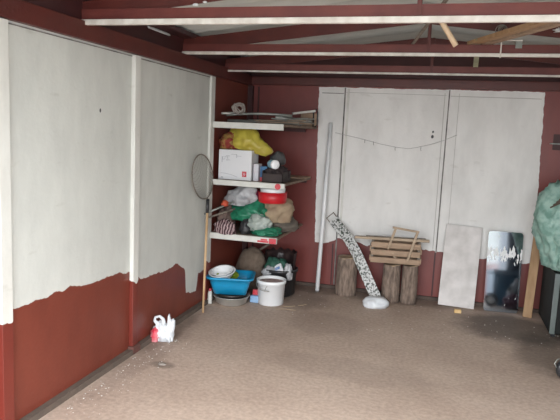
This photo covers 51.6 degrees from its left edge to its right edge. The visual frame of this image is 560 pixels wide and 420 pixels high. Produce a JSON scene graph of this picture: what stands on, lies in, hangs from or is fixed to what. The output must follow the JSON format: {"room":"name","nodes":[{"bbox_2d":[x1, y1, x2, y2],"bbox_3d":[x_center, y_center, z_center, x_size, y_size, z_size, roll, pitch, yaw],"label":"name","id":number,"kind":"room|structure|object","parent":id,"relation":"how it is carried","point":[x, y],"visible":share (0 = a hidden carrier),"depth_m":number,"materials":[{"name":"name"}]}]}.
{"room":"garage","nodes":[
{"label":"garage","id":0,"kind":"room"},
{"bbox_2d":[8,20,247,419],"bbox_3d":[-1.044,-0.013,3.809,0.080,2.020,4.690,5,8,16],"label":"wall","id":1,"kind":"structure","parent":0,"point":[71,160],"depth_m":3.45,"materials":[{"name":"paint"}]},
{"bbox_2d":[0,18,14,419],"bbox_3d":[-1.302,0.130,2.728,0.030,2.000,0.072,5,8,16],"label":"wall post","id":2,"kind":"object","parent":1,"relation":"attached to","point":[7,402],"depth_m":2.72,"materials":[{"name":"paint"}]},
{"bbox_2d":[8,22,131,55],"bbox_3d":[-1.101,-0.922,3.177,0.004,0.006,1.138,5,8,16],"label":"trim","id":3,"kind":"structure","parent":1,"relation":"attached to","point":[8,22],"depth_m":3.05,"materials":[{"name":"white wood"}]},
{"bbox_2d":[19,294,214,419],"bbox_3d":[-1.031,0.980,3.925,0.045,0.050,4.690,5,8,16],"label":"baseboard","id":4,"kind":"structure","parent":1,"relation":"attached to","point":[48,406],"depth_m":3.51,"materials":[{"name":"brown wood"}]},
{"bbox_2d":[0,0,252,85],"bbox_3d":[-0.979,-1.047,3.665,0.115,0.100,4.690,5,8,16],"label":"beam","id":5,"kind":"structure","parent":1,"relation":"on","point":[19,11],"depth_m":3.34,"materials":[{"name":"red paint"}]},
{"bbox_2d":[81,0,559,24],"bbox_3d":[0.609,-1.035,2.711,3.521,0.316,0.077,5,8,16],"label":"roof truss","id":6,"kind":"object","parent":5,"relation":"on","point":[94,12],"visible":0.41,"depth_m":2.83,"materials":[{"name":"red paint"}]},
{"bbox_2d":[439,23,457,46],"bbox_3d":[0.763,-0.856,2.688,0.142,0.194,0.026,5,8,14],"label":"wooden dowel","id":7,"kind":"object","parent":6,"relation":"hanging from","point":[444,26],"visible":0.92,"depth_m":2.68,"materials":[{"name":"beige wood"}]},
{"bbox_2d":[182,23,559,57],"bbox_3d":[0.960,-1.190,3.913,3.521,0.319,0.096,5,8,16],"label":"roof truss","id":8,"kind":"object","parent":5,"relation":"on","point":[235,43],"depth_m":4.05,"materials":[{"name":"red paint"}]},
{"bbox_2d":[160,25,248,57],"bbox_3d":[-0.868,-1.220,3.612,0.030,0.030,4.690,5,8,16],"label":"roof purlin","id":9,"kind":"structure","parent":8,"relation":"on","point":[171,27],"depth_m":4.16,"materials":[{"name":"red wood"}]},
{"bbox_2d":[411,0,447,43],"bbox_3d":[0.859,-1.081,3.326,0.020,0.063,1.297,3,8,4],"label":"batten","id":10,"kind":"object","parent":8,"relation":"on","point":[426,25],"visible":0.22,"depth_m":3.53,"materials":[{"name":"grey wood"}]},
{"bbox_2d":[467,22,552,44],"bbox_3d":[1.401,-1.019,3.160,0.050,0.030,1.503,1,8,-9],"label":"plank","id":11,"kind":"object","parent":8,"relation":"on","point":[526,26],"visible":0.67,"depth_m":3.42,"materials":[{"name":"brown wood"}]},
{"bbox_2d":[473,38,480,66],"bbox_3d":[1.372,-1.087,4.030,0.035,0.115,0.582,5,8,17],"label":"pale slat","id":12,"kind":"object","parent":11,"relation":"hanging from","point":[476,59],"visible":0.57,"depth_m":4.17,"materials":[{"name":"beige wood"}]},
{"bbox_2d":[481,22,559,44],"bbox_3d":[1.502,-1.010,3.132,0.045,0.030,1.516,1,8,-10],"label":"plank","id":13,"kind":"object","parent":8,"relation":"on","point":[554,24],"visible":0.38,"depth_m":3.40,"materials":[{"name":"brown wood"}]},
{"bbox_2d":[495,24,507,31],"bbox_3d":[1.391,-1.125,3.632,0.072,0.075,0.049,1,8,-15],"label":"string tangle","id":14,"kind":"object","parent":13,"relation":"on","point":[502,26],"visible":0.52,"depth_m":3.62,"materials":[{"name":"grey"}]},
{"bbox_2d":[225,37,559,76],"bbox_3d":[1.202,-1.262,4.757,3.521,0.302,0.077,5,8,16],"label":"roof truss","id":15,"kind":"object","parent":5,"relation":"on","point":[261,63],"visible":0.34,"depth_m":4.84,"materials":[{"name":"red paint"}]},
{"bbox_2d":[128,343,139,354],"bbox_3d":[-1.007,0.956,3.994,0.045,0.055,0.100,5,8,16],"label":"trim","id":16,"kind":"structure","parent":1,"relation":"attached to","point":[135,348],"depth_m":3.97,"materials":[{"name":"brown wood"}]},
{"bbox_2d":[129,55,140,345],"bbox_3d":[-0.970,-0.008,3.867,0.030,2.000,0.070,5,8,16],"label":"trim","id":17,"kind":"structure","parent":1,"relation":"attached to","point":[136,59],"depth_m":3.84,"materials":[{"name":"paint"}]},
{"bbox_2d":[23,0,249,74],"bbox_3d":[-0.991,-1.162,3.655,0.080,0.130,4.690,5,8,16],"label":"trim","id":18,"kind":"structure","parent":1,"relation":"attached to","point":[73,8],"depth_m":3.75,"materials":[{"name":"red wood"}]},
{"bbox_2d":[148,26,170,35],"bbox_3d":[-0.837,-1.242,4.008,0.018,0.019,0.348,5,8,16],"label":"fluorescent light","id":19,"kind":"object","parent":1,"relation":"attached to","point":[149,27],"visible":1,"depth_m":4.00,"materials":[{"name":"white plastic"}]},
{"bbox_2d":[141,58,209,76],"bbox_3d":[-0.758,-1.062,4.357,0.004,0.007,1.195,5,8,16],"label":"trim","id":20,"kind":"structure","parent":1,"relation":"attached to","point":[141,58],"depth_m":4.26,"materials":[{"name":"white wood"}]},
{"bbox_2d":[205,76,215,299],"bbox_3d":[-0.620,-0.155,5.086,0.022,2.000,0.085,5,8,16],"label":"trim","id":21,"kind":"structure","parent":1,"relation":"attached to","point":[212,78],"depth_m":5.03,"materials":[{"name":"paint"}]},
{"bbox_2d":[210,222,301,244],"bbox_3d":[-0.199,0.195,5.497,0.617,0.055,0.938,5,8,16],"label":"wall shelf","id":22,"kind":"object","parent":1,"relation":"attached to","point":[238,236],"visible":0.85,"depth_m":5.07,"materials":[{"name":"white paint"}]},
{"bbox_2d":[213,218,235,234],"bbox_3d":[-0.490,0.147,5.125,0.215,0.146,0.116,4,8,11],"label":"striped bag","id":23,"kind":"object","parent":22,"relation":"on","point":[224,226],"visible":1,"depth_m":5.08,"materials":[{"name":"fabric"}]},
{"bbox_2d":[216,205,235,225],"bbox_3d":[-0.488,0.052,5.221,0.179,0.236,0.227,5,8,16],"label":"bag","id":24,"kind":"object","parent":22,"relation":"on","point":[225,215],"visible":0.35,"depth_m":5.15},
{"bbox_2d":[204,201,233,214],"bbox_3d":[-0.537,-0.018,5.092,0.276,0.122,0.018,-1,8,-26],"label":"stick","id":25,"kind":"object","parent":24,"relation":"on","point":[229,203],"visible":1,"depth_m":5.08,"materials":[{"name":"metal"}]},
{"bbox_2d":[221,200,228,205],"bbox_3d":[-0.490,-0.062,5.125,0.069,0.057,0.069,5,8,16],"label":"rag","id":26,"kind":"object","parent":25,"relation":"on","point":[224,202],"visible":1,"depth_m":5.10,"materials":[{"name":"fabric"}]},
{"bbox_2d":[208,208,234,217],"bbox_3d":[-0.522,0.031,5.086,0.270,0.095,0.016,-1,8,-25],"label":"stick","id":27,"kind":"object","parent":24,"relation":"on","point":[233,208],"visible":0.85,"depth_m":5.09,"materials":[{"name":"brown wood"}]},
{"bbox_2d":[239,218,250,233],"bbox_3d":[-0.307,0.141,5.130,0.107,0.142,0.110,5,8,16],"label":"pouch","id":28,"kind":"object","parent":22,"relation":"on","point":[244,228],"visible":0.97,"depth_m":5.09,"materials":[{"name":"black fabric"}]},
{"bbox_2d":[230,199,266,220],"bbox_3d":[-0.278,-0.007,5.212,0.467,0.211,0.297,5,8,16],"label":"bag","id":29,"kind":"object","parent":28,"relation":"on","point":[240,213],"visible":0.56,"depth_m":5.12,"materials":[{"name":"plastic"}]},
{"bbox_2d":[224,186,257,205],"bbox_3d":[-0.345,-0.141,5.199,0.333,0.198,0.227,5,8,16],"label":"bag","id":30,"kind":"object","parent":29,"relation":"on","point":[241,196],"visible":0.84,"depth_m":5.12,"materials":[{"name":"grey plastic"}]},
{"bbox_2d":[251,227,281,236],"bbox_3d":[-0.123,0.174,5.107,0.286,0.098,0.195,5,8,16],"label":"bag","id":31,"kind":"object","parent":22,"relation":"on","point":[273,231],"visible":0.84,"depth_m":5.04,"materials":[{"name":"plastic"}]},
{"bbox_2d":[247,213,272,230],"bbox_3d":[-0.186,0.109,5.112,0.256,0.165,0.134,5,8,16],"label":"clear bag","id":32,"kind":"object","parent":31,"relation":"on","point":[256,222],"visible":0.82,"depth_m":5.07,"materials":[{"name":"plastic"}]},
{"bbox_2d":[272,216,297,232],"bbox_3d":[0.005,0.108,5.397,0.336,0.164,0.470,5,8,16],"label":"cloth","id":33,"kind":"object","parent":22,"relation":"on","point":[293,226],"visible":0.36,"depth_m":5.25,"materials":[{"name":"grey fabric"}]},
{"bbox_2d":[264,198,294,222],"bbox_3d":[-0.041,-0.020,5.247,0.348,0.256,0.356,5,8,16],"label":"cloth","id":34,"kind":"object","parent":33,"relation":"on","point":[277,213],"visible":0.57,"depth_m":5.13,"materials":[{"name":"beige fabric"}]},
{"bbox_2d":[258,188,287,203],"bbox_3d":[-0.066,-0.132,5.140,0.264,0.133,0.264,5,8,16],"label":"basin","id":35,"kind":"object","parent":34,"relation":"on","point":[265,195],"visible":0.92,"depth_m":5.04,"materials":[{"name":"plastic"}]},
{"bbox_2d":[211,178,310,189],"bbox_3d":[-0.149,-0.271,5.427,0.676,0.055,0.938,5,8,16],"label":"wall shelf","id":36,"kind":"object","parent":1,"relation":"attached to","point":[258,184],"visible":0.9,"depth_m":5.00,"materials":[{"name":"white paint"}]},
{"bbox_2d":[218,149,257,180],"bbox_3d":[-0.371,-0.409,5.176,0.305,0.265,0.202,5,8,15],"label":"carton","id":37,"kind":"object","parent":36,"relation":"on","point":[234,164],"visible":0.96,"depth_m":5.08,"materials":[{"name":"white cardboard"}]},
{"bbox_2d":[218,132,236,148],"bbox_3d":[-0.440,-0.626,5.193,0.228,0.162,0.247,0,8,-16],"label":"patterned cloth","id":38,"kind":"object","parent":37,"relation":"on","point":[226,141],"visible":0.68,"depth_m":5.10,"materials":[{"name":"red fabric"}]},
{"bbox_2d":[229,128,272,156],"bbox_3d":[-0.276,-0.610,5.137,0.423,0.254,0.220,6,9,26],"label":"bag","id":39,"kind":"object","parent":37,"relation":"on","point":[243,139],"visible":0.85,"depth_m":5.07,"materials":[{"name":"plastic"}]},
{"bbox_2d":[253,163,261,180],"bbox_3d":[-0.198,-0.333,5.102,0.045,0.150,0.100,5,8,16],"label":"carton","id":40,"kind":"object","parent":36,"relation":"on","point":[256,171],"visible":0.89,"depth_m":5.06,"materials":[{"name":"white cardboard"}]},
{"bbox_2d":[260,166,267,180],"bbox_3d":[-0.134,-0.321,5.111,0.062,0.130,0.091,5,8,16],"label":"carton","id":41,"kind":"object","parent":36,"relation":"on","point":[261,167],"visible":0.48,"depth_m":5.07,"materials":[{"name":"blue cardboard"}]},
{"bbox_2d":[262,170,290,182],"bbox_3d":[-0.030,-0.300,5.099,0.185,0.100,0.260,5,8,16],"label":"box","id":42,"kind":"object","parent":36,"relation":"on","point":[271,178],"visible":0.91,"depth_m":4.99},
{"bbox_2d":[265,162,289,177],"bbox_3d":[-0.036,-0.341,5.104,0.235,0.168,0.246,5,8,16],"label":"rag","id":43,"kind":"object","parent":42,"relation":"in","point":[281,169],"visible":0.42,"depth_m":5.04,"materials":[{"name":"black fabric"}]},
{"bbox_2d":[267,160,279,168],"bbox_3d":[-0.060,-0.398,5.029,0.080,0.080,0.114,0,8,-22],"label":"plastic jar","id":44,"kind":"object","parent":43,"relation":"on","point":[274,164],"visible":1,"depth_m":4.98,"materials":[{"name":"white plastic"}]},
{"bbox_2d":[270,151,285,164],"bbox_3d":[-0.018,-0.474,5.273,0.150,0.130,0.186,5,8,16],"label":"cap","id":45,"kind":"object","parent":43,"relation":"on","point":[279,156],"visible":0.7,"depth_m":5.21,"materials":[{"name":"fabric"}]},
{"bbox_2d":[291,175,310,178],"bbox_3d":[0.126,-0.327,5.690,0.300,0.012,0.260,5,8,16],"label":"board","id":46,"kind":"object","parent":36,"relation":"on","point":[292,176],"visible":0.57,"depth_m":5.63,"materials":[{"name":"brown wood"}]},
{"bbox_2d":[213,120,316,131],"bbox_3d":[-0.105,-0.789,5.353,0.718,0.106,0.935,5,8,16],"label":"wall shelf","id":47,"kind":"object","parent":1,"relation":"attached to","point":[257,126],"depth_m":4.97,"materials":[{"name":"white paint"}]},
{"bbox_2d":[226,102,291,116],"bbox_3d":[-0.184,-0.868,5.044,0.586,0.124,0.152,3,8,4],"label":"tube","id":48,"kind":"object","parent":47,"relation":"on","point":[231,114],"depth_m":5.05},
{"bbox_2d":[227,119,298,124],"bbox_3d":[-0.150,-0.785,5.165,0.638,0.028,0.028,3,8,2],"label":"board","id":49,"kind":"object","parent":47,"relation":"on","point":[228,120],"visible":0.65,"depth_m":5.16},
{"bbox_3d":[0.023,-0.807,5.225,0.381,0.026,0.274,5,8,16],"label":"thin slat","id":50,"kind":"object","parent":49,"relation":"on","visible":0},
{"bbox_2d":[275,117,306,121],"bbox_3d":[0.103,-0.818,5.218,0.354,0.030,0.012,-3,9,-36],"label":"rod","id":51,"kind":"object","parent":50,"relation":"on","point":[275,117],"visible":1,"depth_m":5.19,"materials":[{"name":"metal"}]},
{"bbox_2d":[271,118,306,122],"bbox_3d":[0.084,-0.801,5.189,0.371,0.032,0.012,-2,9,-31],"label":"rod","id":52,"kind":"object","parent":47,"relation":"on","point":[271,118],"visible":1,"depth_m":5.15,"materials":[{"name":"metal"}]},
{"bbox_2d":[301,113,316,126],"bbox_3d":[0.281,-0.880,5.652,0.160,0.130,0.020,5,8,16],"label":"board","id":53,"kind":"object","parent":47,"relation":"on","point":[304,115],"visible":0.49,"depth_m":5.64,"materials":[{"name":"brown wood"}]},
{"bbox_2d":[312,109,317,126],"bbox_3d":[0.343,-0.892,5.611,0.054,0.183,0.014,5,8,16],"label":"bracket","id":54,"kind":"object","parent":47,"relation":"on","point":[316,109],"visible":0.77,"depth_m":5.61,"materials":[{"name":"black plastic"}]},
{"bbox_3d":[0.082,-0.815,5.304,0.290,0.026,0.281,5,8,16],"label":"thin slat","id":55,"kind":"object","parent":47,"relation":"on","visible":0},
{"bbox_2d":[276,116,305,119],"bbox_3d":[0.103,-0.835,5.253,0.356,0.028,0.012,-4,10,-39],"label":"rod","id":56,"kind":"object","parent":55,"relation":"on","point":[276,116],"visible":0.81,"depth_m":5.25,"materials":[{"name":"metal"}]},
{"bbox_3d":[0.164,-0.845,5.454,0.259,0.056,0.357,5,8,16],"label":"rod","id":57,"kind":"object","parent":47,"relation":"on","visible":0},
{"bbox_2d":[292,110,315,114],"bbox_3d":[0.229,-0.933,5.524,0.228,0.055,0.030,0,8,-16],"label":"batten","id":58,"kind":"object","parent":57,"relation":"on","point":[310,111],"visible":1,"depth_m":5.51,"materials":[{"name":"beige wood"}]},
{"bbox_2d":[39,284,559,419],"bbox_3d":[0.650,1.165,3.511,3.720,0.080,4.790,5,8,16],"label":"floor","id":59,"kind":"structure","parent":0,"point":[249,360],"depth_m":3.90,"materials":[{"name":"concrete"}]},
{"bbox_2d":[150,314,174,342],"bbox_3d":[-0.850,0.854,4.227,0.176,0.213,0.120,3,8,6],"label":"plastic bag","id":60,"kind":"object","parent":59,"relation":"on","point":[162,331],"visible":1,"depth_m":4.19,"materials":[{"name":"white plastic"}]},
{"bbox_2d":[191,154,212,312],"bbox_3d":[-0.641,0.199,4.918,0.088,1.345,0.441,5,8,16],"label":"net","id":61,"kind":"object","parent":59,"relation":"on","point":[205,160],"visible":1,"depth_m":4.94,"materials":[{"name":"brown wood"}]},
{"bbox_2d":[208,288,211,303],"bbox_3d":[-0.628,0.770,5.188,0.040,0.140,0.039,5,8,16],"label":"bottle","id":62,"kind":"object","parent":59,"relation":"on","point":[209,291],"visible":1,"depth_m":5.17,"materials":[{"name":"plastic"}]},
{"bbox_2d":[213,293,249,306],"bbox_3d":[-0.439,0.801,5.231,0.335,0.084,0.335,5,8,16],"label":"metal basin","id":63,"kind":"object","parent":59,"relation":"on","point":[225,302],"visible":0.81,"depth_m":5.11,"materials":[{"name":"metal"}]},
{"bbox_2d":[206,270,255,294],"bbox_3d":[-0.440,0.655,5.229,0.420,0.157,0.360,3,8,2],"label":"tub","id":64,"kind":"object","parent":63,"relation":"on","point":[229,286],"visible":0.78,"depth_m":5.10,"materials":[{"name":"plastic"}]},
{"bbox_2d":[216,271,238,278],"bbox_3d":[-0.471,0.619,5.189,0.203,0.120,0.199,4,8,9],"label":"plastic bowl","id":65,"kind":"object","parent":64,"relation":"in","point":[235,275],"visible":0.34,"depth_m":5.23,"materials":[{"name":"green plastic"}]},
{"bbox_2d":[208,266,235,277],"bbox_3d":[-0.519,0.571,5.166,0.244,0.119,0.237,8,9,34],"label":"plastic bowl","id":66,"kind":"object","parent":65,"relation":"on","point":[234,270],"visible":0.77,"depth_m":5.11,"materials":[{"name":"white plastic"}]},
{"bbox_2d":[210,265,233,276],"bbox_3d":[-0.518,0.559,5.163,0.207,0.108,0.201,8,9,34],"label":"plastic bowl","id":67,"kind":"object","parent":66,"relation":"in","point":[223,270],"visible":0.87,"depth_m":5.22,"materials":[{"name":"white plastic"}]},
{"bbox_2d":[217,290,248,298],"bbox_3d":[-0.435,0.760,5.224,0.300,0.055,0.300,5,8,16],"label":"pan","id":68,"kind":"object","parent":63,"relation":"in","point":[225,296],"visible":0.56,"depth_m":5.11,"materials":[{"name":"grey metal"}]},
{"bbox_2d":[235,246,265,289],"bbox_3d":[-0.283,0.568,5.738,0.351,0.425,0.266,5,8,16],"label":"burlap sack","id":69,"kind":"object","parent":59,"relation":"on","point":[252,258],"visible":0.44,"depth_m":5.64,"materials":[{"name":"brown fabric"}]},
{"bbox_2d":[250,289,257,302],"bbox_3d":[-0.226,0.785,5.306,0.080,0.115,0.075,5,8,16],"label":"container","id":70,"kind":"object","parent":59,"relation":"on","point":[254,297],"visible":0.74,"depth_m":5.28,"materials":[{"name":"blue plastic"}]},
{"bbox_2d":[256,275,285,305],"bbox_3d":[-0.084,0.738,5.279,0.272,0.229,0.288,5,8,16],"label":"bucket","id":71,"kind":"object","parent":59,"relation":"on","point":[271,288],"visible":1,"depth_m":5.19,"materials":[{"name":"plastic"}]},
{"bbox_2d":[262,265,297,296],"bbox_3d":[-0.003,0.682,5.587,0.344,0.265,0.344,5,8,16],"label":"bucket","id":72,"kind":"object","parent":59,"relation":"on","point":[289,290],"visible":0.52,"depth_m":5.46,"materials":[{"name":"plastic"}]},
{"bbox_2d":[261,265,274,275],"bbox_3d":[-0.100,0.577,5.488,0.168,0.112,0.102,5,8,16],"label":"wrap","id":73,"kind":"object","parent":72,"relation":"in","point":[264,272],"visible":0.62,"depth_m":5.46,"materials":[{"name":"grey plastic"}]},
{"bbox_2d":[264,257,281,267],"bbox_3d":[-0.061,0.536,5.537,0.189,0.185,0.153,5,8,16],"label":"cloth","id":74,"kind":"object","parent":72,"relation":"in","point":[271,261],"visible":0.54,"depth_m":5.49,"materials":[{"name":"green fabric"}]},
{"bbox_2d":[274,263,283,270],"bbox_3d":[-0.027,0.568,5.460,0.145,0.137,0.057,5,8,16],"label":"packet","id":75,"kind":"object","parent":72,"relation":"in","point":[278,267],"visible":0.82,"depth_m":5.45,"materials":[{"name":"white plastic"}]},
{"bbox_2d":[265,247,296,269],"bbox_3d":[0.017,0.513,5.613,0.307,0.275,0.214,5,8,16],"label":"liner","id":76,"kind":"object","parent":72,"relation":"in","point":[289,255],"visible":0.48,"depth_m":5.68,"materials":[{"name":"black plastic"}]},
{"bbox_2d":[279,258,286,269],"bbox_3d":[0.020,0.542,5.546,0.151,0.158,0.130,5,8,16],"label":"cloth","id":77,"kind":"object","parent":72,"relation":"in","point":[283,261],"visible":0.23,"depth_m":5.50,"materials":[{"name":"green fabric"}]},
{"bbox_2d":[284,263,292,280],"bbox_3d":[0.074,0.581,5.468,0.103,0.165,0.099,-1,8,-25],"label":"wrap","id":78,"kind":"object","parent":72,"relation":"in","point":[288,267],"visible":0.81,"depth_m":5.43,"materials":[{"name":"grey plastic"}]},
{"bbox_2d":[66,296,555,414],"bbox_3d":[0.158,0.953,4.606,3.922,0.003,2.062,-1,9,-26],"label":"crumbs","id":79,"kind":"object","parent":59,"relation":"on","point":[321,296],"visible":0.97,"depth_m":3.85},
{"bbox_2d":[315,123,332,291],"bbox_3d":[0.435,-0.023,5.717,0.042,1.668,0.195,6,8,21],"label":"pole","id":80,"kind":"object","parent":59,"relation":"on","point":[321,237],"visible":1,"depth_m":5.70,"materials":[{"name":"plastic"}]},
{"bbox_2d":[335,255,356,296],"bbox_3d":[0.654,0.637,5.689,0.210,0.387,0.207,5,8,16],"label":"log","id":81,"kind":"object","parent":59,"relation":"on","point":[346,272],"visible":0.95,"depth_m":5.61,"materials":[{"name":"brown wood"}]},
{"bbox_2d":[327,212,380,295],"bbox_3d":[0.717,0.454,5.604,0.069,0.803,0.708,-5,11,-44],"label":"rolled rug","id":82,"kind":"object","parent":59,"relation":"on","point":[341,229],"visible":0.84,"depth_m":5.57,"materials":[{"name":"grey fabric"}]},
{"bbox_2d":[362,296,389,308],"bbox_3d":[0.878,0.843,5.309,0.244,0.102,0.179,2,8,-4],"label":"plastic bag","id":83,"kind":"object","parent":59,"relation":"on","point":[371,302],"visible":1,"depth_m":5.25,"materials":[{"name":"white plastic"}]},
{"bbox_2d":[381,263,400,303],"bbox_3d":[1.058,0.686,5.514,0.173,0.374,0.171,5,8,16],"label":"log","id":84,"kind":"object","parent":59,"relation":"on","point":[390,288],"visible":0.9,"depth_m":5.45,"materials":[{"name":"brown wood"}]},
{"bbox_2d":[355,226,429,265],"bbox_3d":[1.058,0.318,5.494,0.690,0.354,0.233,4,8,11],"label":"crate","id":85,"kind":"object","parent":84,"relation":"on","point":[383,249],"visible":1,"depth_m":5.42,"materials":[{"name":"brown wood"}]},
{"bbox_2d":[400,264,417,304],"bbox_3d":[1.229,0.696,5.499,0.156,0.374,0.157,5,8,16],"label":"log","id":86,"kind":"object","parent":59,"relation":"on","point":[408,293],"visible":0.94,"depth_m":5.44,"materials":[{"name":"brown wood"}]},
{"bbox_2d":[454,308,460,312],"bbox_3d":[1.615,0.918,5.261,0.060,0.032,0.040,4,8,10],"label":"wood block","id":87,"kind":"object","parent":59,"relation":"on","point":[455,309],"visible":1,"depth_m":5.24,"materials":[{"name":"beige wood"}]},
{"bbox_2d":[438,224,482,308],"bbox_3d":[1.693,0.528,5.441,0.352,0.767,0.137,4,8,13],"label":"panel","id":88,"kind":"object","parent":59,"relation":"on","point":[462,244],"visible":1,"depth_m":5.43,"materials":[{"name":"white wood"}]},
{"bbox_2d":[483,231,523,312],"bbox_3d":[2.053,0.571,5.322,0.304,0.736,0.096,4,8,11],"label":"wall mirror","id":89,"kind":"object","parent":59,"relation":"on","point":[504,250],"visible":1,"depth_m":5.32,"materials":[{"name":"grey mirror"}]},
{"bbox_2d":[522,236,539,317],"bbox_3d":[2.294,0.462,5.213,0.077,1.007,0.220,8,9,33],"label":"plank","id":90,"kind":"object","parent":59,"relation":"on","point":[534,259],"visible":0.58,"depth_m":5.20,"materials":[{"name":"brown wood"}]},
{"bbox_2d":[538,266,559,336],"bbox_3d":[2.516,0.759,4.879,0.500,0.530,0.592,5,8,16],"label":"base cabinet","id":91,"kind":"object","parent":59,"relation":"on","point":[549,305],"visible":0.91,"depth_m":4.74,"materials":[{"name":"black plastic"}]},
{"bbox_2d":[531,180,559,271],"bbox_3d":[2.363,0.115,4.759,0.472,0.765,0.510,-5,11,-44],"label":"sack","id":92,"kind":"object","parent":91,"relation":"on","point":[545,228],"visible":0.98,"depth_m":4.68,"materials":[{"name":"green plastic"}]},
{"bbox_2d":[554,358,559,377],"bbox_3d":[1.896,1.056,3.846,0.184,0.157,0.041,1,8,-9],"label":"wheel","id":93,"kind":"object","parent":59,"relation":"on","point":[557,366],"visible":1,"depth_m":3.83,"materials":[{"name":"black plastic"}]},
{"bbox_2d":[173,0,559,56],"bbox_3d":[0.704,-1.196,3.000,3.760,0.264,5.190,5,8,16],"label":"ceiling","id":94,"kind":"structure","parent":0,"point":[406,32],"depth_m":4.55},
{"bbox_2d":[248,56,559,308],"bbox_3d":[1.355,-0.352,5.571,3.680,2.440,0.080,5,8,16],"label":"wall","id":95,"kind":"structure","parent":0,"point":[504,157],"depth_m":5.54,"materials":[{"name":"paint"}]},
{"bbox_2d":[83,0,239,57],"bbox_3d":[-0.926,-1.216,3.629,0.082,0.028,4.690,5,8,16],"label":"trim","id":96,"kind":"structure","parent":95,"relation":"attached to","point":[159,27],"depth_m":4.13,"materials":[{"name":"wood"}]},
{"bbox_2d":[242,86,253,250],"bbox_3d":[-0.337,-0.283,6.003,0.050,1.975,0.050,5,8,16],"label":"trim","id":97,"kind":"structure","parent":95,"relation":"attached to","point":[250,102],"depth_m":5.88,"materials":[{"name":"wood"}]},
{"bbox_2d":[252,87,259,245],"bbox_3d":[-0.258,-0.276,6.001,0.015,1.970,0.012,5,8,16],"label":"trim","id":98,"kind":"structure","parent":95,"relation":"attached to","point":[258,87],"depth_m":5.89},
{"bbox_2d":[330,244,333,283],"bbox_3d":[0.526,0.549,5.875,0.010,0.420,0.008,5,8,16],"label":"trim","id":99,"kind":"structure","parent":95,"relation":"attached to","point":[332,244],"depth_m":5.87,"materials":[{"name":"wood"}]},
{"bbox_2d":[333,88,345,284],"bbox_3d":[0.593,-0.216,5.764,0.012,1.970,0.008,5,8,16],"label":"trim","id":100,"kind":"structure","parent":95,"relation":"attached to","point":[345,88],"depth_m":5.75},
{"bbox_2d":[340,89,349,221],"bbox_3d":[0.635,-0.466,5.721,0.020,1.440,0.008,5,8,16],"label":"trim","id":101,"kind":"structure","parent":95,"relation":"attached to","point":[348,91],"depth_m":5.71,"materials":[{"name":"white wood"}]},
{"bbox_2d":[335,132,456,148],"bbox_3d":[1.093,-0.659,5.553,1.149,0.175,0.008,5,8,16],"label":"string","id":102,"kind":"object","parent":95,"relation":"attached to","point":[335,132],"visible":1,"depth_m":5.56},
{"bbox_2d":[346,92,446,95],"bbox_3d":[1.099,-1.105,5.510,0.940,0.009,0.006,5,8,16],"label":"trim","id":103,"kind":"structure","parent":95,"relation":"attached to","point":[346,92],"depth_m":5.50,"materials":[{"name":"white wood"}]},
{"bbox_2d":[252,76,559,91],"bbox_3d":[1.375,-1.176,5.397,3.450,0.080,0.050,5,8,16],"label":"trim","id":104,"kind":"structure","parent":95,"relation":"attached to","point":[256,80],"depth_m":5.41,"materials":[{"name":"red paint"}]},
{"bbox_2d":[295,281,538,312],"bbox_3d":[1.309,0.847,5.671,3.470,0.035,0.030,5,8,16],"label":"baseboard","id":105,"kind":"structure","parent":95,"relation":"attached to","point":[296,282],"depth_m":5.78,"materials":[{"name":"brown wood"}]},
{"bbox_2d":[431,253,435,295],"bbox_3d":[1.486,0.624,5.606,0.014,0.430,0.008,5,8,16],"label":"trim","id":106,"kind":"structure","parent":95,"relation":"attached to","point":[434,253],"depth_m":5.60,"materials":[{"name":"wood"}]},
{"bbox_2d":[433,97,444,243],"bbox_3d":[1.505,-0.353,5.482,0.010,1.480,0.008,5,8,16],"label":"trim","id":107,"kind":"structure","parent":95,"relation":"attached to","point":[444,97],"depth_m":5.47,"materials":[{"name":"white wood"}]},
{"bbox_2d":[435,90,449,252],"bbox_3d":[1.540,-0.350,5.472,0.015,1.540,0.008,5,8,16],"label":"trim","id":108,"kind":"structure","parent":95,"relation":"attached to","point":[449,90],"depth_m":5.47,"materials":[{"name":"white wood"}]},
{"bbox_2d":[448,94,459,223],"bbox_3d":[1.627,-0.343,5.448,0.004,1.480,0.008,5,8,16],"label":"trim","id":109,"kind":"structure","parent":95,"relation":"attached to","point":[459,94],"depth_m":5.42,"materials":[{"name":"white wood"}]},
{"bbox_2d":[451,96,533,98],"bbox_3d":[1.962,-1.023,5.269,0.780,0.011,0.006,5,8,16],"label":"trim","id":110,"kind":"structure","parent":95,"relation":"attached to","point":[451,96],"depth_m":5.27,"materials":[{"name":"white wood"}]},
{"bbox_2d":[550,134,559,149],"bbox_3d":[2.488,-0.601,5.143,0.155,0.140,0.050,5,8,16],"label":"wall bracket","id":111,"kind":"object","parent":95,"relation":"attached to","point":[556,139],"visible":1,"depth_m":5.17,"materials":[{"name":"metal"}]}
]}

